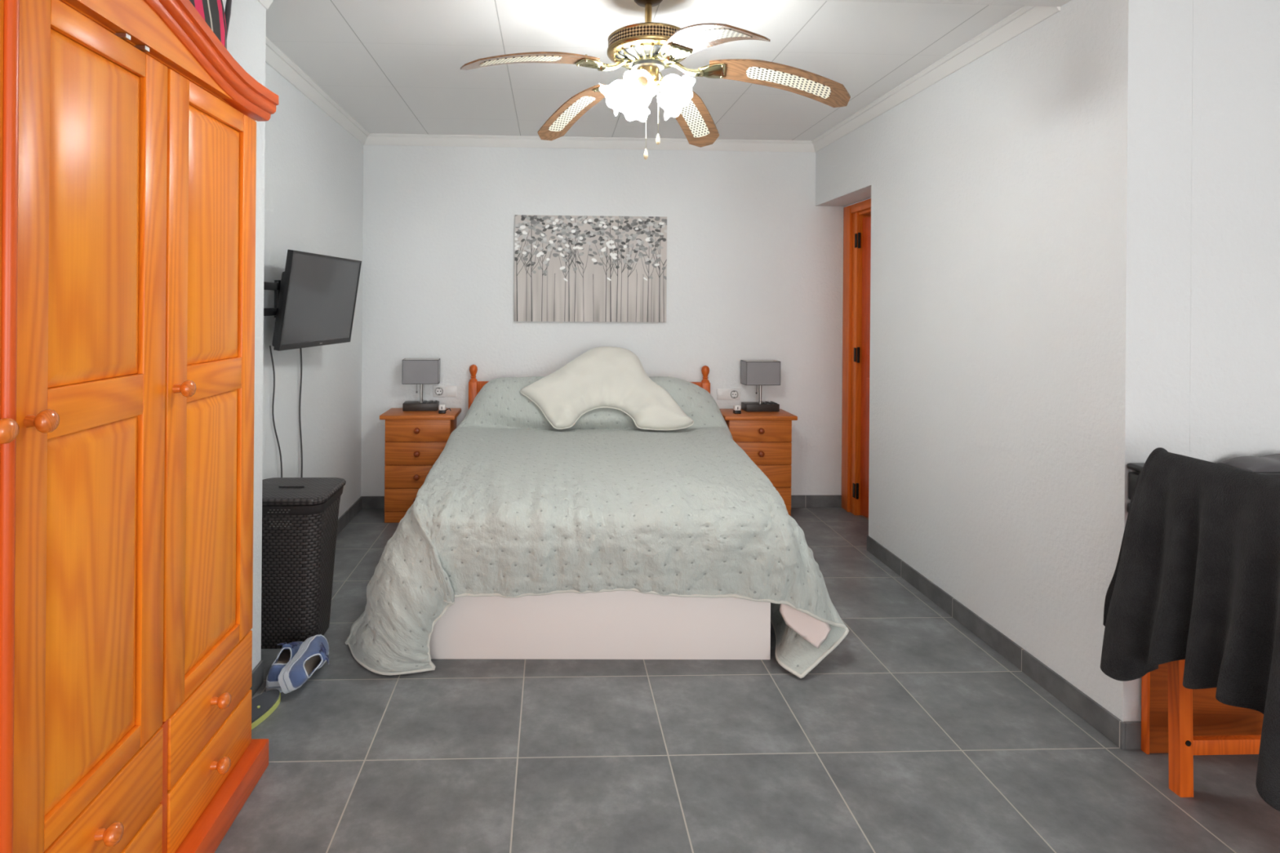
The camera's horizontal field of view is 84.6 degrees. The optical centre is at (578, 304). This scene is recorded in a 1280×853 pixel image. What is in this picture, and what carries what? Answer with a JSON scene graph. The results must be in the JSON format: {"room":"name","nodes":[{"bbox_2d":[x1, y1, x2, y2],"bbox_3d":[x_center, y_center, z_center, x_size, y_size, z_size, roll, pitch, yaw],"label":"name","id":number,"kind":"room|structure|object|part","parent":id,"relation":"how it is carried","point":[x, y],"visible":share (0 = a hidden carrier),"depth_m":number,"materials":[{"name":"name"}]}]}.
{"room":"bedroom","nodes":[
{"label":"bedroom","id":0,"kind":"room"},
{"bbox_2d":[222,0,266,670],"bbox_3d":[-1.355,0.111,2.253,0.490,2.455,0.440,0,0,-2],"label":"wall pillar","id":1,"kind":"structure","parent":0,"point":[246,32],"depth_m":2.43,"materials":[{"name":"white paint"}]},
{"bbox_2d":[249,660,263,697],"bbox_3d":[-1.115,1.299,2.265,0.010,0.082,0.435,0,0,-2],"label":"baseboard","id":2,"kind":"structure","parent":1,"relation":"attached to","point":[258,672],"depth_m":2.43,"materials":[{"name":"grey tile"}]},
{"bbox_2d":[257,0,273,8],"bbox_3d":[-1.081,-1.081,2.411,0.050,0.066,0.146,0,0,-2],"label":"trim","id":3,"kind":"structure","parent":1,"relation":"attached to","point":[265,3],"depth_m":2.46,"materials":[{"name":"white paint"}]},
{"bbox_2d":[262,62,363,519],"bbox_3d":[-1.456,0.110,3.535,0.145,2.455,2.120,0,0,-2],"label":"wall","id":4,"kind":"structure","parent":0,"point":[313,166],"depth_m":3.63,"materials":[{"name":"white paint"}]},
{"bbox_2d":[263,280,280,317],"bbox_3d":[-1.316,-0.022,2.920,0.084,0.240,0.560,0,0,-2],"label":"tv bracket","id":5,"kind":"object","parent":4,"relation":"attached to","point":[275,286],"visible":0.12,"depth_m":2.94,"materials":[{"name":"black metal"}]},
{"bbox_3d":[-1.284,0.029,2.824,0.018,0.032,0.365,0,0,-2],"label":"arm","id":6,"kind":"part","parent":5,"relation":"part of","materials":[{"name":"black plastic"}]},
{"bbox_3d":[-1.283,-0.078,2.824,0.018,0.032,0.365,0,0,-2],"label":"arm","id":7,"kind":"part","parent":5,"relation":"part of","materials":[{"name":"black plastic"}]},
{"bbox_2d":[271,249,361,351],"bbox_3d":[-1.215,-0.020,3.283,0.109,0.424,0.720,0,0,5],"label":"television","id":8,"kind":"object","parent":5,"relation":"attached to","point":[317,296],"visible":1,"depth_m":3.19,"materials":[{"name":"black plastic"}]},
{"bbox_2d":[269,345,282,477],"bbox_3d":[-1.355,0.508,3.132,0.015,0.662,0.152,0,0,-2],"label":"cable","id":9,"kind":"object","parent":4,"relation":"attached to","point":[270,349],"visible":0.9,"depth_m":3.10,"materials":[{"name":"grey plastic"}]},
{"bbox_2d":[298,348,302,477],"bbox_3d":[-1.369,0.538,3.446,0.016,0.701,0.033,0,0,-2],"label":"cable","id":10,"kind":"object","parent":4,"relation":"attached to","point":[300,349],"visible":0.91,"depth_m":3.44,"materials":[{"name":"grey plastic"}]},
{"bbox_2d":[265,36,368,144],"bbox_3d":[-1.349,-1.083,3.537,0.050,0.066,2.124,0,0,-2],"label":"trim","id":11,"kind":"structure","parent":4,"relation":"attached to","point":[275,57],"depth_m":3.52,"materials":[{"name":"white paint"}]},
{"bbox_2d":[336,497,361,535],"bbox_3d":[-1.387,1.297,3.533,0.010,0.082,2.109,0,0,-2],"label":"baseboard","id":12,"kind":"structure","parent":4,"relation":"attached to","point":[354,509],"depth_m":4.30,"materials":[{"name":"grey tile"}]},
{"bbox_2d":[360,145,844,496],"bbox_3d":[0.109,0.122,4.705,3.360,2.455,0.100,0,0,-2],"label":"wall","id":13,"kind":"structure","parent":0,"point":[755,267],"depth_m":4.66,"materials":[{"name":"white paint"}]},
{"bbox_2d":[432,385,457,396],"bbox_3d":[-0.883,0.568,4.611,0.156,0.074,0.012,0,0,-2],"label":"wall socket","id":14,"kind":"object","parent":13,"relation":"attached to","point":[437,390],"visible":1,"depth_m":4.61,"materials":[{"name":"white plastic"}]},
{"bbox_2d":[435,387,442,395],"bbox_3d":[-0.920,0.568,4.605,0.052,0.052,0.004,0,0,-2],"label":"socket","id":15,"kind":"object","parent":14,"relation":"attached to","point":[438,391],"depth_m":4.61,"materials":[{"name":"white plastic"}]},
{"bbox_3d":[-0.846,0.569,4.608,0.066,0.060,0.003,0,0,-2],"label":"blank plate","id":16,"kind":"part","parent":14,"relation":"part of","materials":[{"name":"white plastic"}]},
{"bbox_2d":[363,133,815,151],"bbox_3d":[0.091,-1.072,4.629,3.010,0.066,0.050,0,0,-2],"label":"trim","id":17,"kind":"structure","parent":13,"relation":"attached to","point":[373,139],"depth_m":4.62,"materials":[{"name":"white paint"}]},
{"bbox_2d":[514,214,666,322],"bbox_3d":[0.078,-0.239,4.637,1.005,0.700,0.031,0,0,-2],"label":"painting","id":18,"kind":"object","parent":13,"relation":"attached to","point":[567,268],"visible":1,"depth_m":4.62,"materials":[{"name":"beige fabric"}]},
{"bbox_2d":[360,495,841,509],"bbox_3d":[0.167,1.309,4.653,3.200,0.082,0.010,0,0,-2],"label":"baseboard","id":19,"kind":"structure","parent":13,"relation":"attached to","point":[797,501],"depth_m":4.70,"materials":[{"name":"grey tile"}]},
{"bbox_2d":[716,388,740,399],"bbox_3d":[1.001,0.598,4.682,0.156,0.074,0.012,0,0,-2],"label":"wall socket","id":20,"kind":"object","parent":13,"relation":"attached to","point":[722,393],"visible":1,"depth_m":4.68,"materials":[{"name":"white plastic"}]},
{"bbox_3d":[0.964,0.597,4.676,0.066,0.060,0.003,0,0,-2],"label":"blank plate","id":21,"kind":"part","parent":20,"relation":"part of","materials":[{"name":"white plastic"}]},
{"bbox_2d":[266,0,1022,140],"bbox_3d":[0.763,-1.150,3.814,4.820,0.100,2.810,0,0,-2],"label":"ceiling","id":22,"kind":"structure","parent":0,"point":[393,66],"depth_m":3.06,"materials":[{"name":"white paint"}]},
{"bbox_2d":[460,0,850,159],"bbox_3d":[0.314,-0.808,2.543,1.245,0.590,1.191,0,0,24],"label":"ceiling fan","id":23,"kind":"object","parent":22,"relation":"hanging from","point":[646,48],"visible":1,"depth_m":2.44,"materials":[{"name":"brown wood"}]},
{"bbox_3d":[-0.159,-0.798,2.318,0.465,0.099,0.136,0,0,-25],"label":"blade","id":24,"kind":"part","parent":23,"relation":"part of","materials":[{"name":"brown wood"}]},
{"bbox_3d":[-0.012,-0.776,2.849,0.136,0.138,0.425,0,0,-37],"label":"blade","id":25,"kind":"part","parent":23,"relation":"part of","materials":[{"name":"brown wood"}]},
{"bbox_3d":[0.129,-0.746,2.514,0.117,0.120,0.132,0,0,-2],"label":"lamp shade","id":26,"kind":"part","parent":23,"relation":"part of","materials":[{"name":"white glass"}]},
{"bbox_3d":[0.207,-0.746,2.623,0.128,0.120,0.121,0,0,-2],"label":"lamp shade","id":27,"kind":"part","parent":23,"relation":"part of","materials":[{"name":"white glass"}]},
{"bbox_3d":[0.197,-0.746,2.395,0.123,0.120,0.123,0,0,-2],"label":"lamp shade","id":28,"kind":"part","parent":23,"relation":"part of","materials":[{"name":"white glass"}]},
{"bbox_3d":[0.222,-0.781,2.455,0.044,0.045,0.064,0,0,-2],"label":"light arm","id":29,"kind":"part","parent":23,"relation":"part of","materials":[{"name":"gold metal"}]},
{"bbox_3d":[0.237,-0.651,2.470,0.004,0.202,0.004,0,0,-2],"label":"pull chain","id":30,"kind":"part","parent":23,"relation":"part of","materials":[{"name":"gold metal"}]},
{"bbox_3d":[0.248,-1.023,2.509,0.025,0.110,0.025,0,0,-2],"label":"rod","id":31,"kind":"part","parent":23,"relation":"part of","materials":[{"name":"gold metal"}]},
{"bbox_3d":[0.281,-0.678,2.480,0.004,0.147,0.004,0,0,-2],"label":"pull chain","id":32,"kind":"part","parent":23,"relation":"part of","materials":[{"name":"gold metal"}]},
{"bbox_3d":[0.289,-0.780,2.470,0.064,0.045,0.041,0,0,27],"label":"light arm","id":33,"kind":"part","parent":23,"relation":"part of","materials":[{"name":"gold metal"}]},
{"bbox_3d":[0.347,-0.745,2.583,0.123,0.120,0.123,0,0,-2],"label":"lamp shade","id":34,"kind":"part","parent":23,"relation":"part of","materials":[{"name":"white glass"}]},
{"bbox_3d":[0.343,-0.745,2.430,0.121,0.120,0.122,0,0,-2],"label":"lamp shade","id":35,"kind":"part","parent":23,"relation":"part of","materials":[{"name":"white glass"}]},
{"bbox_3d":[0.456,-0.772,2.889,0.136,0.148,0.440,0,0,29],"label":"blade","id":36,"kind":"part","parent":23,"relation":"part of","materials":[{"name":"brown wood"}]},
{"bbox_3d":[0.389,-0.776,2.074,0.136,0.142,0.485,0,0,-18],"label":"blade","id":37,"kind":"part","parent":23,"relation":"part of","materials":[{"name":"brown wood"}]},
{"bbox_3d":[0.695,-0.772,2.447,0.475,0.153,0.136,0,0,8],"label":"blade","id":38,"kind":"part","parent":23,"relation":"part of","materials":[{"name":"brown wood"}]},
{"bbox_2d":[214,507,1279,852],"bbox_3d":[0.748,1.405,-0.304,4.520,0.100,10.160,0,0,-2],"label":"floor","id":39,"kind":"structure","parent":0,"point":[913,734],"depth_m":2.10,"materials":[{"name":"grey tile"}]},
{"bbox_2d":[0,0,278,852],"bbox_3d":[-1.156,0.314,1.323,0.590,2.052,1.444,0,0,-2],"label":"wardrobe","id":40,"kind":"object","parent":39,"relation":"on","point":[128,127],"visible":1,"depth_m":1.40,"materials":[{"name":"orange wood"}]},
{"bbox_3d":[-0.898,0.201,0.868,0.020,1.455,0.437,0,0,-2],"label":"door","id":41,"kind":"part","parent":40,"relation":"part of","materials":[{"name":"brown wood"}]},
{"bbox_3d":[-0.873,0.190,1.056,0.044,0.039,0.039,0,0,-2],"label":"knob","id":42,"kind":"part","parent":40,"relation":"part of","materials":[{"name":"brown wood"}]},
{"bbox_3d":[-0.877,0.190,1.144,0.044,0.039,0.039,0,0,-2],"label":"knob","id":43,"kind":"part","parent":40,"relation":"part of","materials":[{"name":"brown wood"}]},
{"bbox_3d":[-0.916,0.201,1.326,0.020,1.455,0.444,0,0,-2],"label":"door","id":44,"kind":"part","parent":40,"relation":"part of","materials":[{"name":"brown wood"}]},
{"bbox_3d":[-0.919,0.554,1.326,0.017,0.649,0.276,0,0,-2],"label":"door panel","id":45,"kind":"part","parent":40,"relation":"part of","materials":[{"name":"brown wood"}]},
{"bbox_3d":[-0.913,-0.166,1.326,0.017,0.618,0.276,0,0,-2],"label":"door panel","id":46,"kind":"part","parent":40,"relation":"part of","materials":[{"name":"brown wood"}]},
{"bbox_3d":[-0.922,1.016,1.329,0.020,0.164,0.445,0,0,-2],"label":"drawer","id":47,"kind":"part","parent":40,"relation":"part of","materials":[{"name":"brown wood"}]},
{"bbox_3d":[-0.890,1.004,1.327,0.044,0.039,0.039,0,0,-2],"label":"knob","id":48,"kind":"part","parent":40,"relation":"part of","materials":[{"name":"brown wood"}]},
{"bbox_3d":[-0.923,1.179,1.329,0.020,0.152,0.445,0,0,-2],"label":"drawer","id":49,"kind":"part","parent":40,"relation":"part of","materials":[{"name":"brown wood"}]},
{"bbox_3d":[-0.893,0.190,1.587,0.044,0.039,0.039,0,0,-2],"label":"knob","id":50,"kind":"part","parent":40,"relation":"part of","materials":[{"name":"brown wood"}]},
{"bbox_3d":[-0.941,1.179,1.796,0.020,0.152,0.432,0,0,-2],"label":"drawer","id":51,"kind":"part","parent":40,"relation":"part of","materials":[{"name":"brown wood"}]},
{"bbox_3d":[-0.933,0.201,1.784,0.020,1.455,0.455,0,0,-2],"label":"door","id":52,"kind":"part","parent":40,"relation":"part of","materials":[{"name":"brown wood"}]},
{"bbox_3d":[-0.940,1.015,1.796,0.020,0.164,0.432,0,0,-2],"label":"drawer","id":53,"kind":"part","parent":40,"relation":"part of","materials":[{"name":"brown wood"}]},
{"bbox_2d":[189,0,231,48],"bbox_3d":[-1.049,-0.720,1.734,0.243,0.325,0.531,0,0,-2],"label":"bag","id":54,"kind":"object","parent":40,"relation":"on","point":[213,12],"visible":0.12,"depth_m":1.80,"materials":[{"name":"multicoloured fabric"}]},
{"bbox_3d":[-0.936,0.554,1.784,0.017,0.649,0.287,0,0,-2],"label":"door panel","id":55,"kind":"part","parent":40,"relation":"part of","materials":[{"name":"brown wood"}]},
{"bbox_3d":[-0.884,-0.622,1.333,0.060,0.177,1.444,0,0,-2],"label":"crown moulding","id":56,"kind":"part","parent":40,"relation":"part of","materials":[{"name":"brown wood"}]},
{"bbox_3d":[-0.930,-0.167,1.784,0.017,0.618,0.287,0,0,-2],"label":"door panel","id":57,"kind":"part","parent":40,"relation":"part of","materials":[{"name":"brown wood"}]},
{"bbox_3d":[-0.908,1.168,1.775,0.044,0.039,0.039,0,0,-2],"label":"knob","id":58,"kind":"part","parent":40,"relation":"part of","materials":[{"name":"brown wood"}]},
{"bbox_3d":[-0.907,1.004,1.775,0.044,0.039,0.039,0,0,-2],"label":"knob","id":59,"kind":"part","parent":40,"relation":"part of","materials":[{"name":"brown wood"}]},
{"bbox_2d":[251,688,280,729],"bbox_3d":[-1.062,1.324,2.265,0.095,0.031,0.274,0,0,13],"label":"sandal","id":60,"kind":"object","parent":39,"relation":"on","point":[263,705],"visible":0.61,"depth_m":2.30,"materials":[{"name":"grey rubber"}]},
{"bbox_2d":[266,641,303,693],"bbox_3d":[-1.067,1.287,2.565,0.106,0.107,0.295,0,0,-6],"label":"sneaker","id":61,"kind":"object","parent":39,"relation":"on","point":[287,651],"visible":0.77,"depth_m":2.51,"materials":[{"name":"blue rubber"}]},
{"bbox_2d":[261,477,346,648],"bbox_3d":[-1.166,1.037,2.836,0.362,0.606,0.350,0,0,-2],"label":"laundry hamper","id":62,"kind":"object","parent":39,"relation":"on","point":[300,515],"visible":0.8,"depth_m":2.72,"materials":[{"name":"black plastic"}]},
{"bbox_3d":[-1.164,0.752,2.836,0.362,0.026,0.350,0,0,-2],"label":"lid","id":63,"kind":"part","parent":62,"relation":"part of","materials":[{"name":"black plastic"}]},
{"bbox_2d":[278,634,329,693],"bbox_3d":[-0.956,1.278,2.513,0.125,0.123,0.296,0,0,2],"label":"sneaker","id":64,"kind":"object","parent":39,"relation":"on","point":[313,653],"visible":1,"depth_m":2.47,"materials":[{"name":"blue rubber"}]},
{"bbox_2d":[379,408,461,523],"bbox_3d":[-0.998,1.008,4.429,0.458,0.665,0.330,0,0,-2],"label":"bedside table","id":65,"kind":"object","parent":39,"relation":"on","point":[415,441],"visible":0.73,"depth_m":4.29,"materials":[{"name":"brown wood"}]},
{"bbox_3d":[-0.994,1.198,4.301,0.396,0.138,0.012,0,0,-2],"label":"drawer","id":66,"kind":"part","parent":65,"relation":"part of","materials":[{"name":"brown wood"}]},
{"bbox_3d":[-0.993,1.055,4.301,0.396,0.138,0.012,0,0,-2],"label":"drawer","id":67,"kind":"part","parent":65,"relation":"part of","materials":[{"name":"brown wood"}]},
{"bbox_3d":[-0.992,0.913,4.301,0.396,0.138,0.012,0,0,-2],"label":"drawer","id":68,"kind":"part","parent":65,"relation":"part of","materials":[{"name":"brown wood"}]},
{"bbox_3d":[-0.992,1.054,4.280,0.036,0.036,0.032,0,0,-2],"label":"knob","id":69,"kind":"part","parent":65,"relation":"part of","materials":[{"name":"brown wood"}]},
{"bbox_3d":[-0.990,0.769,4.280,0.036,0.036,0.032,0,0,-2],"label":"knob","id":70,"kind":"part","parent":65,"relation":"part of","materials":[{"name":"brown wood"}]},
{"bbox_3d":[-0.991,0.911,4.280,0.036,0.036,0.032,0,0,-2],"label":"knob","id":71,"kind":"part","parent":65,"relation":"part of","materials":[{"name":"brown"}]},
{"bbox_3d":[-0.991,0.770,4.301,0.396,0.138,0.012,0,0,-2],"label":"drawer","id":72,"kind":"part","parent":65,"relation":"part of","materials":[{"name":"brown wood"}]},
{"bbox_2d":[402,358,439,411],"bbox_3d":[-1.016,0.512,4.515,0.227,0.326,0.119,0,0,-6],"label":"table lamp","id":73,"kind":"object","parent":65,"relation":"on","point":[420,371],"visible":1,"depth_m":4.46,"materials":[{"name":"grey fabric"}]},
{"bbox_3d":[-1.016,0.536,4.515,0.036,0.182,0.036,0,0,-6],"label":"stem","id":74,"kind":"part","parent":73,"relation":"part of","materials":[{"name":"silver metal"}]},
{"bbox_3d":[-1.015,0.427,4.515,0.227,0.155,0.119,0,0,-6],"label":"lamp shade","id":75,"kind":"part","parent":73,"relation":"part of","materials":[{"name":"grey fabric"}]},
{"bbox_2d":[438,404,451,413],"bbox_3d":[-0.838,0.651,4.377,0.074,0.052,0.040,0,0,-2],"label":"charger","id":76,"kind":"object","parent":65,"relation":"on","point":[442,410],"visible":1,"depth_m":4.36,"materials":[{"name":"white plastic"}]},
{"bbox_2d":[429,364,770,659],"bbox_3d":[0.081,0.870,3.651,1.583,0.960,1.996,0,0,-1],"label":"bed","id":77,"kind":"object","parent":39,"relation":"on","point":[615,624],"visible":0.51,"depth_m":2.66,"materials":[{"name":"white laminate"}]},
{"bbox_3d":[-0.693,0.866,4.571,0.057,0.955,0.057,0,0,-1],"label":"post","id":78,"kind":"part","parent":77,"relation":"part of","materials":[{"name":"brown wood"}]},
{"bbox_3d":[0.072,0.719,4.597,1.478,0.660,0.034,0,0,-2],"label":"headboard","id":79,"kind":"part","parent":77,"relation":"part of","materials":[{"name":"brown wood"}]},
{"bbox_2d":[345,376,848,678],"bbox_3d":[0.028,0.895,3.524,1.945,0.898,2.064,0,0,-2],"label":"quilt","id":80,"kind":"object","parent":77,"relation":"on","point":[513,504],"visible":0.94,"depth_m":2.59,"materials":[{"name":"grey fabric"}]},
{"bbox_2d":[520,346,693,430],"bbox_3d":[0.160,0.494,4.233,1.030,0.468,0.383,0,0,-2],"label":"pillow","id":81,"kind":"object","parent":80,"relation":"on","point":[600,377],"visible":1,"depth_m":4.15,"materials":[{"name":"beige fabric"}]},
{"bbox_3d":[0.832,0.878,4.628,0.057,0.955,0.057,0,0,-1],"label":"post","id":82,"kind":"part","parent":77,"relation":"part of","materials":[{"name":"brown wood"}]},
{"bbox_2d":[779,604,831,648],"bbox_3d":[0.845,1.183,2.613,0.192,0.179,0.033,0,0,9],"label":"sheet","id":83,"kind":"object","parent":77,"relation":"hanging from","point":[815,631],"visible":0.78,"depth_m":2.61,"materials":[{"name":"pink fabric"}]},
{"bbox_2d":[720,408,797,515],"bbox_3d":[1.128,1.025,4.509,0.458,0.665,0.330,0,0,-2],"label":"bedside table","id":84,"kind":"object","parent":39,"relation":"on","point":[765,437],"visible":0.44,"depth_m":4.38,"materials":[{"name":"brown wood"}]},
{"bbox_2d":[733,404,741,413],"bbox_3d":[1.006,0.665,4.459,0.042,0.052,0.036,0,0,-7],"label":"charger","id":85,"kind":"object","parent":84,"relation":"on","point":[736,408],"visible":1,"depth_m":4.44,"materials":[{"name":"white plastic"}]},
{"bbox_2d":[740,360,780,411],"bbox_3d":[1.190,0.529,4.598,0.227,0.326,0.119,0,0,-5],"label":"table lamp","id":86,"kind":"object","parent":84,"relation":"on","point":[753,372],"visible":1,"depth_m":4.54,"materials":[{"name":"grey fabric"}]},
{"bbox_3d":[1.190,0.553,4.598,0.036,0.182,0.036,0,0,-5],"label":"stem","id":87,"kind":"part","parent":86,"relation":"part of","materials":[{"name":"silver metal"}]},
{"bbox_3d":[1.191,0.444,4.598,0.227,0.155,0.119,0,0,-5],"label":"lamp shade","id":88,"kind":"part","parent":86,"relation":"part of","materials":[{"name":"grey fabric"}]},
{"bbox_3d":[1.135,0.787,4.381,0.396,0.138,0.012,0,0,-2],"label":"drawer","id":89,"kind":"part","parent":84,"relation":"part of","materials":[{"name":"brown wood"}]},
{"bbox_3d":[1.134,0.928,4.360,0.036,0.036,0.032,0,0,-2],"label":"knob","id":90,"kind":"part","parent":84,"relation":"part of","materials":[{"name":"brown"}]},
{"bbox_3d":[1.135,0.786,4.360,0.036,0.036,0.032,0,0,-2],"label":"knob","id":91,"kind":"part","parent":84,"relation":"part of","materials":[{"name":"brown wood"}]},
{"bbox_3d":[1.133,0.929,4.381,0.396,0.138,0.012,0,0,-2],"label":"drawer","id":92,"kind":"part","parent":84,"relation":"part of","materials":[{"name":"brown wood"}]},
{"bbox_3d":[1.132,1.072,4.381,0.396,0.138,0.012,0,0,-2],"label":"drawer","id":93,"kind":"part","parent":84,"relation":"part of","materials":[{"name":"brown wood"}]},
{"bbox_3d":[1.131,1.214,4.381,0.396,0.138,0.012,0,0,-2],"label":"drawer","id":94,"kind":"part","parent":84,"relation":"part of","materials":[{"name":"brown wood"}]},
{"bbox_2d":[1126,462,1279,754],"bbox_3d":[2.150,0.926,2.095,0.944,0.878,0.149,0,0,-2],"label":"console table","id":95,"kind":"object","parent":39,"relation":"on","point":[1211,717],"visible":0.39,"depth_m":2.13,"materials":[{"name":"brown wood"}]},
{"bbox_3d":[2.150,1.006,2.150,0.838,0.720,0.020,0,0,-2],"label":"panel","id":96,"kind":"part","parent":95,"relation":"part of","materials":[{"name":"brown wood"}]},
{"bbox_2d":[1217,453,1279,471],"bbox_3d":[2.206,0.468,2.097,0.500,0.040,0.110,0,0,-2],"label":"folded blanket","id":97,"kind":"object","parent":95,"relation":"on","point":[1271,463],"visible":0.99,"depth_m":2.07,"materials":[{"name":"grey fabric"}]},
{"bbox_2d":[1167,659,1261,797],"bbox_3d":[1.838,0.901,1.749,0.464,0.925,0.482,0,0,-2],"label":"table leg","id":98,"kind":"object","parent":39,"relation":"on","point":[1182,745],"visible":0.23,"depth_m":1.95,"materials":[{"name":"brown wood"}]},
{"bbox_3d":[1.651,0.899,1.953,0.105,0.925,0.036,0,0,-2],"label":"leg","id":99,"kind":"part","parent":98,"relation":"part of","materials":[{"name":"brown wood"}]},
{"bbox_2d":[1100,447,1279,811],"bbox_3d":[1.593,0.739,1.723,0.243,0.684,0.675,0,0,-2],"label":"tablecloth","id":100,"kind":"object","parent":98,"relation":"on","point":[1196,578],"visible":1,"depth_m":1.74,"materials":[{"name":"black fabric"}]},
{"bbox_2d":[808,0,1071,6],"bbox_3d":[0.812,-1.123,-1.489,4.520,0.153,7.789,0,0,-2],"label":"ceiling beam","id":101,"kind":"structure","parent":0,"point":[1011,2],"depth_m":2.41,"materials":[{"name":"paint"}]},
{"bbox_2d":[815,0,1192,721],"bbox_3d":[1.735,0.135,3.435,0.205,2.455,2.560,0,0,-2],"label":"wall","id":102,"kind":"structure","parent":0,"point":[1030,265],"depth_m":2.56,"materials":[{"name":"white paint"}]},
{"bbox_2d":[841,198,871,515],"bbox_3d":[1.843,0.353,4.308,0.121,2.020,0.820,0,0,-2],"label":"door frame","id":103,"kind":"structure","parent":102,"relation":"attached to","point":[854,214],"depth_m":4.59,"materials":[{"name":"brown wood"}]},
{"bbox_2d":[852,216,871,517],"bbox_3d":[1.905,0.395,4.272,0.063,1.913,0.606,0,0,-19],"label":"door","id":104,"kind":"structure","parent":102,"relation":"in","point":[866,226],"depth_m":4.48,"materials":[{"name":"brown wood"}]},
{"bbox_2d":[811,5,1060,151],"bbox_3d":[1.612,-1.060,3.575,0.050,0.066,2.270,0,0,-2],"label":"trim","id":105,"kind":"structure","parent":102,"relation":"attached to","point":[1024,18],"depth_m":3.10,"materials":[{"name":"white paint"}]},
{"bbox_2d":[866,535,1124,750],"bbox_3d":[1.634,1.321,3.014,0.010,0.082,1.746,0,0,-2],"label":"baseboard","id":106,"kind":"structure","parent":102,"relation":"attached to","point":[1108,725],"depth_m":2.64,"materials":[{"name":"grey tile"}]},
{"bbox_2d":[1189,0,1279,462],"bbox_3d":[2.403,0.166,2.240,1.040,2.402,0.120,0,0,-2],"label":"wall","id":107,"kind":"structure","parent":0,"point":[1234,411],"depth_m":2.17,"materials":[{"name":"white paint"}]},
{"bbox_2d":[1123,721,1141,749],"bbox_3d":[2.244,1.325,2.169,1.144,0.082,0.010,0,0,-2],"label":"baseboard","id":108,"kind":"structure","parent":107,"relation":"attached to","point":[1132,729],"depth_m":2.14,"materials":[{"name":"grey tile"}]}
]}

